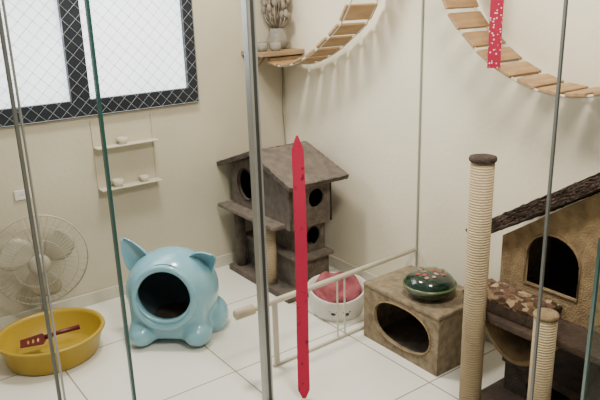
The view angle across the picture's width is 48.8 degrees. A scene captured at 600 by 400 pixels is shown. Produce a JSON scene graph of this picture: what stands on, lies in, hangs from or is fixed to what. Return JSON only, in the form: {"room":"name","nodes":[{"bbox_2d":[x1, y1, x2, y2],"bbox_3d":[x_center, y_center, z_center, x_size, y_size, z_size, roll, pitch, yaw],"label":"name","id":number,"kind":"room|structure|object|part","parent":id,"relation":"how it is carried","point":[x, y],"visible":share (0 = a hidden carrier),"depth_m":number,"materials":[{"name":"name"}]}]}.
{"room":"cat playroom","nodes":[
{"label":"cat playroom","id":0,"kind":"room"},
{"bbox_2d":[0,0,286,317],"bbox_3d":[-1.681,-0.563,2.971,4.050,2.600,0.100,-14,21,-34],"label":"wall","id":1,"kind":"structure","parent":0,"point":[183,210],"depth_m":3.68,"materials":[{"name":"beige paint"}]},
{"bbox_2d":[14,188,31,200],"bbox_3d":[-1.377,-0.027,3.288,0.080,0.050,0.010,-14,21,-34],"label":"power outlet","id":2,"kind":"object","parent":1,"relation":"attached to","point":[19,194],"visible":0.89,"depth_m":3.28,"materials":[{"name":"white plastic"}]},
{"bbox_2d":[0,0,198,127],"bbox_3d":[-1.220,-0.962,3.145,1.545,1.170,0.050,-14,21,-34],"label":"window","id":3,"kind":"structure","parent":1,"relation":"in","point":[48,27],"depth_m":3.35,"materials":[{"name":"white glass"}]},
{"bbox_3d":[-1.488,-0.903,2.966,0.790,1.040,0.007,-14,21,-34],"label":"pane","id":4,"kind":"part","parent":3,"relation":"part of","materials":[{"name":"white glass"}]},
{"bbox_2d":[0,0,198,127],"bbox_3d":[-1.197,-0.950,3.130,1.522,1.148,0.004,-14,21,-34],"label":"safety net","id":5,"kind":"object","parent":3,"relation":"attached to","point":[34,0],"visible":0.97,"depth_m":3.33,"materials":[{"name":"fabric"}]},
{"bbox_3d":[-0.875,-1.055,3.394,0.565,1.040,0.007,-14,21,-34],"label":"pane","id":6,"kind":"part","parent":3,"relation":"part of","materials":[{"name":"white glass"}]},
{"bbox_2d":[0,250,247,330],"bbox_3d":[-1.651,0.666,3.277,3.950,0.070,0.012,-14,21,-34],"label":"baseboard","id":7,"kind":"structure","parent":1,"relation":"attached to","point":[105,294],"depth_m":3.62,"materials":[{"name":"tile"}]},
{"bbox_2d":[90,113,161,195],"bbox_3d":[-0.920,-0.239,3.538,0.340,0.400,0.069,-14,21,-34],"label":"wall rack","id":8,"kind":"object","parent":1,"relation":"attached to","point":[153,139],"visible":0.99,"depth_m":3.54,"materials":[{"name":"white wood"}]},
{"bbox_3d":[-1.072,-0.213,3.470,0.008,0.400,0.005,-14,21,-34],"label":"panel","id":9,"kind":"part","parent":8,"relation":"part of","materials":[{"name":"white wood"}]},
{"bbox_2d":[112,178,123,186],"bbox_3d":[-0.972,-0.091,3.541,0.062,0.038,0.062,-14,21,-34],"label":"dish","id":10,"kind":"object","parent":8,"relation":"on","point":[118,182],"visible":1,"depth_m":3.53,"materials":[{"name":"white ceramic"}]},
{"bbox_2d":[117,136,127,144],"bbox_3d":[-0.939,-0.314,3.503,0.057,0.035,0.057,-14,21,-34],"label":"dish","id":11,"kind":"object","parent":8,"relation":"on","point":[122,140],"visible":1,"depth_m":3.49,"materials":[{"name":"white ceramic"}]},
{"bbox_2d":[140,174,148,181],"bbox_3d":[-0.852,-0.118,3.626,0.052,0.032,0.052,-14,21,-34],"label":"dish","id":12,"kind":"object","parent":8,"relation":"on","point":[144,178],"visible":1,"depth_m":3.62,"materials":[{"name":"white ceramic"}]},
{"bbox_3d":[-0.805,-0.280,3.656,0.008,0.400,0.005,-14,21,-34],"label":"panel","id":13,"kind":"part","parent":8,"relation":"part of","materials":[{"name":"white wood"}]},
{"bbox_2d":[241,48,304,66],"bbox_3d":[-0.156,-0.809,3.863,0.299,0.130,0.219,-14,21,-34],"label":"corner shelf","id":14,"kind":"object","parent":1,"relation":"attached to","point":[261,56],"visible":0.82,"depth_m":3.78,"materials":[{"name":"brown wood"}]},
{"bbox_2d":[257,41,267,51],"bbox_3d":[-0.216,-0.872,3.748,0.064,0.061,0.064,-14,21,-34],"label":"pot","id":15,"kind":"object","parent":14,"relation":"on","point":[262,46],"visible":0.98,"depth_m":3.73,"materials":[{"name":"white ceramic"}]},
{"bbox_2d":[270,40,280,50],"bbox_3d":[-0.140,-0.876,3.754,0.064,0.061,0.064,-14,21,-34],"label":"pot","id":16,"kind":"object","parent":14,"relation":"on","point":[275,45],"visible":1,"depth_m":3.73,"materials":[{"name":"white ceramic"}]},
{"bbox_2d":[261,0,290,49],"bbox_3d":[-0.137,-1.146,3.815,0.180,0.540,0.175,-4,17,-6],"label":"vase","id":17,"kind":"object","parent":14,"relation":"on","point":[275,12],"visible":0.98,"depth_m":3.81,"materials":[{"name":"ceramic"},{"name":"dried twig"}]},
{"bbox_2d":[0,265,504,399],"bbox_3d":[-0.166,1.280,1.453,4.050,0.100,5.070,-14,21,-34],"label":"floor","id":18,"kind":"structure","parent":0,"point":[354,366],"depth_m":2.97,"materials":[{"name":"tile"}]},
{"bbox_2d":[0,0,65,399],"bbox_3d":[-0.795,-0.243,1.861,0.022,2.600,0.016,-14,21,-34],"label":"glass panel","id":19,"kind":"object","parent":18,"relation":"on","point":[2,35],"visible":1,"depth_m":1.93,"materials":[{"name":"glass"}]},
{"bbox_2d":[0,214,88,310],"bbox_3d":[-1.300,0.362,3.312,0.458,0.610,0.204,-14,21,-34],"label":"pedestal fan","id":20,"kind":"object","parent":18,"relation":"on","point":[15,254],"visible":0.8,"depth_m":3.25,"materials":[{"name":"white plastic"}]},
{"bbox_3d":[-1.382,0.266,3.217,0.180,0.155,0.030,-9,19,-21],"label":"blade","id":21,"kind":"part","parent":20,"relation":"part of","materials":[{"name":"white plastic"}]},
{"bbox_3d":[-1.278,0.404,3.301,0.168,0.171,0.022,-4,17,-7],"label":"blade","id":22,"kind":"part","parent":20,"relation":"part of","materials":[{"name":"white plastic"}]},
{"bbox_3d":[-1.199,0.223,3.284,0.161,0.172,0.030,-9,19,-21],"label":"blade","id":23,"kind":"part","parent":20,"relation":"part of","materials":[{"name":"white plastic"}]},
{"bbox_2d":[0,307,104,375],"bbox_3d":[-1.165,0.670,3.116,0.496,0.131,0.452,-14,21,-34],"label":"basin","id":24,"kind":"object","parent":18,"relation":"on","point":[75,347],"visible":0.91,"depth_m":3.15,"materials":[{"name":"plastic"}]},
{"bbox_2d":[20,324,79,347],"bbox_3d":[-1.185,0.632,3.126,0.273,0.042,0.115,-14,21,-34],"label":"scoop","id":25,"kind":"object","parent":24,"relation":"in","point":[42,338],"visible":0.98,"depth_m":3.11,"materials":[{"name":"red plastic"}]},
{"bbox_3d":[-1.244,0.661,3.089,0.125,0.011,0.115,-14,21,-34],"label":"blade","id":26,"kind":"part","parent":25,"relation":"part of","materials":[{"name":"red plastic"}]},
{"bbox_3d":[-1.127,0.625,3.138,0.162,0.041,0.024,-9,19,-22],"label":"handle","id":27,"kind":"part","parent":25,"relation":"part of","materials":[{"name":"red plastic"}]},
{"bbox_2d":[84,0,136,399],"bbox_3d":[-0.616,-0.300,2.027,0.010,2.600,0.016,-14,21,-34],"label":"glass panel","id":28,"kind":"object","parent":18,"relation":"on","point":[86,2],"visible":1,"depth_m":2.11,"materials":[{"name":"green glass"}]},
{"bbox_2d":[120,237,228,346],"bbox_3d":[-0.616,0.419,3.246,0.491,0.499,0.412,-1,17,3],"label":"house","id":29,"kind":"object","parent":18,"relation":"on","point":[172,292],"visible":0.99,"depth_m":3.15,"materials":[{"name":"blue plastic"}]},
{"bbox_2d":[155,303,188,317],"bbox_3d":[-0.620,0.561,3.289,0.220,0.040,0.220,-14,21,-34],"label":"cushion","id":30,"kind":"object","parent":29,"relation":"on","point":[162,310],"depth_m":3.29,"materials":[{"name":"brown fabric"}]},
{"bbox_2d":[241,0,273,399],"bbox_3d":[-0.169,-0.412,2.342,0.037,2.600,0.035,-14,21,-34],"label":"door frame","id":31,"kind":"structure","parent":18,"relation":"on","point":[248,6],"depth_m":2.45,"materials":[{"name":"metal"}]},
{"bbox_2d":[216,141,348,303],"bbox_3d":[-0.119,0.077,3.806,0.422,0.790,0.750,-14,21,-34],"label":"house","id":32,"kind":"object","parent":18,"relation":"on","point":[320,171],"visible":0.81,"depth_m":3.67,"materials":[{"name":"wood"}]},
{"bbox_3d":[-0.356,0.216,3.981,0.064,0.365,0.064,-14,21,-34],"label":"sisal post","id":33,"kind":"part","parent":32,"relation":"part of","materials":[{"name":"brown fabric"}]},
{"bbox_3d":[-0.308,-0.089,3.787,0.010,0.194,0.194,-14,21,-34],"label":"hole trim","id":34,"kind":"part","parent":32,"relation":"part of","materials":[{"name":"wood"}]},
{"bbox_3d":[-0.228,-0.272,3.863,0.395,0.152,0.378,-14,21,-34],"label":"roof panel","id":35,"kind":"part","parent":32,"relation":"part of","materials":[{"name":"wood"}]},
{"bbox_3d":[-0.111,0.442,3.905,0.340,0.035,0.630,-14,21,-34],"label":"board","id":36,"kind":"part","parent":32,"relation":"part of","materials":[{"name":"brown carpet"}]},
{"bbox_3d":[-0.164,0.296,3.705,0.064,0.365,0.064,-14,21,-34],"label":"sisal post","id":37,"kind":"part","parent":32,"relation":"part of","materials":[{"name":"fabric"}]},
{"bbox_3d":[-0.009,-0.189,3.579,0.395,0.153,0.387,-14,21,-34],"label":"roof panel","id":38,"kind":"part","parent":32,"relation":"part of","materials":[{"name":"brown carpet"}]},
{"bbox_2d":[233,0,423,366],"bbox_3d":[0.133,-0.567,2.809,1.112,2.600,0.052,-15,22,-36],"label":"glass wall","id":39,"kind":"structure","parent":18,"relation":"on","point":[240,313],"depth_m":3.11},
{"bbox_3d":[-0.107,0.593,2.937,0.022,0.296,0.018,-14,21,-34],"label":"post","id":40,"kind":"part","parent":39,"relation":"part of","materials":[{"name":"white metal"}]},
{"bbox_2d":[291,135,309,397],"bbox_3d":[0.004,0.292,2.579,0.054,1.105,0.011,-2,17,0],"label":"ribbon","id":41,"kind":"object","parent":39,"relation":"attached to","point":[298,170],"visible":1,"depth_m":2.57,"materials":[{"name":"red fabric"}]},
{"bbox_3d":[0.180,0.366,3.104,1.051,0.032,0.029,-14,21,-35],"label":"rail","id":42,"kind":"part","parent":39,"relation":"part of","materials":[{"name":"white metal"}]},
{"bbox_3d":[0.178,0.516,3.146,0.006,0.301,0.008,-14,21,-34],"label":"post","id":43,"kind":"part","parent":39,"relation":"part of","materials":[{"name":"white metal"}]},
{"bbox_3d":[0.214,0.507,3.172,0.006,0.301,0.008,-14,21,-34],"label":"post","id":44,"kind":"part","parent":39,"relation":"part of","materials":[{"name":"white metal"}]},
{"bbox_2d":[308,272,365,321],"bbox_3d":[0.195,0.509,3.454,0.312,0.157,0.312,-14,21,-34],"label":"pet bed","id":45,"kind":"object","parent":18,"relation":"on","point":[324,310],"visible":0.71,"depth_m":3.35,"materials":[{"name":"white plastic"}]},
{"bbox_2d":[313,271,361,302],"bbox_3d":[0.194,0.489,3.448,0.253,0.169,0.253,-14,21,-34],"label":"cushion","id":46,"kind":"object","parent":45,"relation":"on","point":[353,289],"visible":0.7,"depth_m":3.44,"materials":[{"name":"pink fabric"}]},
{"bbox_2d":[363,265,484,376],"bbox_3d":[0.573,0.545,3.088,0.325,0.286,0.478,-14,21,-34],"label":"house","id":47,"kind":"structure","parent":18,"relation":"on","point":[428,335],"depth_m":3.01,"materials":[{"name":"beige fabric"}]},
{"bbox_3d":[0.454,0.576,2.987,0.008,0.212,0.362,-14,21,-34],"label":"opening trim","id":48,"kind":"part","parent":47,"relation":"part of","materials":[{"name":"brown wood"}]},
{"bbox_2d":[403,266,456,301],"bbox_3d":[0.580,0.372,2.960,0.240,0.121,0.240,-14,21,-34],"label":"dish","id":49,"kind":"object","parent":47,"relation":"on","point":[428,284],"visible":1,"depth_m":2.89,"materials":[{"name":"green ceramic"}]},
{"bbox_3d":[0.579,0.342,2.950,0.224,0.056,0.224,-14,21,-34],"label":"lid","id":50,"kind":"part","parent":49,"relation":"part of","materials":[{"name":"green ceramic"}]},
{"bbox_2d":[459,153,599,399],"bbox_3d":[1.048,0.384,2.269,0.593,1.054,1.069,-14,21,-34],"label":"cat tree","id":51,"kind":"object","parent":18,"relation":"on","point":[573,230],"visible":0.96,"depth_m":2.37,"materials":[{"name":"carpet"}]},
{"bbox_3d":[0.640,0.337,2.414,0.082,0.990,0.082,-14,21,-34],"label":"tall sisal post","id":52,"kind":"part","parent":51,"relation":"part of","materials":[{"name":"fabric"}]},
{"bbox_2d":[462,278,561,329],"bbox_3d":[0.773,0.369,2.428,0.164,0.073,0.324,-14,21,-34],"label":"square cushion","id":53,"kind":"object","parent":51,"relation":"on","point":[516,305],"visible":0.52,"depth_m":2.37,"materials":[{"name":"fabric fabric"}]},
{"bbox_3d":[1.049,0.861,2.433,0.590,0.045,0.810,-14,21,-34],"label":"board","id":54,"kind":"part","parent":51,"relation":"part of","materials":[{"name":"carpet"}]},
{"bbox_3d":[0.955,-0.003,2.426,0.402,0.374,0.544,-14,21,-34],"label":"roof panel","id":55,"kind":"part","parent":51,"relation":"part of","materials":[{"name":"carpet"}]},
{"bbox_3d":[0.820,0.629,2.261,0.076,0.515,0.076,-14,21,-34],"label":"short sisal post","id":56,"kind":"part","parent":51,"relation":"part of","materials":[{"name":"fabric"}]},
{"bbox_3d":[0.895,0.227,2.351,0.010,0.222,0.226,-14,21,-34],"label":"arch trim","id":57,"kind":"part","parent":51,"relation":"part of","materials":[{"name":"beige wood"}]},
{"bbox_2d":[529,0,567,399],"bbox_3d":[0.596,-0.186,1.543,0.004,2.600,0.016,-2,17,1],"label":"glass panel","id":58,"kind":"object","parent":18,"relation":"on","point":[565,5],"visible":1,"depth_m":1.59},
{"bbox_2d":[580,237,599,399],"bbox_3d":[1.015,0.571,1.732,0.566,1.020,0.016,-2,17,1],"label":"glass panel","id":59,"kind":"object","parent":18,"relation":"on","point":[597,267],"visible":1,"depth_m":1.65,"materials":[{"name":"glass"}]},
{"bbox_2d":[282,0,599,286],"bbox_3d":[1.413,-0.390,2.118,0.100,2.600,4.970,-14,21,-34],"label":"wall","id":60,"kind":"structure","parent":0,"point":[358,106],"depth_m":3.19,"materials":[{"name":"white paint"}]},
{"bbox_2d":[282,67,285,144],"bbox_3d":[-0.090,-0.291,4.190,0.014,1.257,0.020,-14,21,-34],"label":"cable","id":61,"kind":"object","parent":60,"relation":"attached to","point":[282,67],"visible":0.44,"depth_m":4.13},
{"bbox_2d":[267,0,377,66],"bbox_3d":[0.135,-0.989,3.440,0.234,0.612,0.840,-14,21,-34],"label":"bridge","id":62,"kind":"object","parent":60,"relation":"attached to","point":[364,11],"visible":1,"depth_m":3.36,"materials":[{"name":"wood"}]},
{"bbox_2d":[329,255,492,343],"bbox_3d":[1.408,0.830,2.458,0.012,0.070,4.957,-14,21,-34],"label":"baseboard","id":63,"kind":"structure","parent":60,"relation":"attached to","point":[334,262],"depth_m":3.92,"materials":[{"name":"tile"}]},
{"bbox_2d":[442,0,599,98],"bbox_3d":[0.912,-0.702,2.425,0.234,0.600,1.041,-14,21,-34],"label":"bridge","id":64,"kind":"object","parent":60,"relation":"attached to","point":[541,83],"visible":0.83,"depth_m":2.59,"materials":[{"name":"wood"}]},
{"bbox_3d":[-0.244,-1.296,0.648,4.050,0.100,5.070,-14,21,-34],"label":"ceiling","id":65,"kind":"structure","parent":0,"visible":0},
{"bbox_2d":[487,0,503,67],"bbox_3d":[0.713,-1.108,2.304,0.056,1.280,0.011,-2,17,0],"label":"ribbon","id":66,"kind":"object","parent":65,"relation":"hanging from","point":[496,6],"visible":1,"depth_m":2.46,"materials":[{"name":"red fabric"}]}
]}

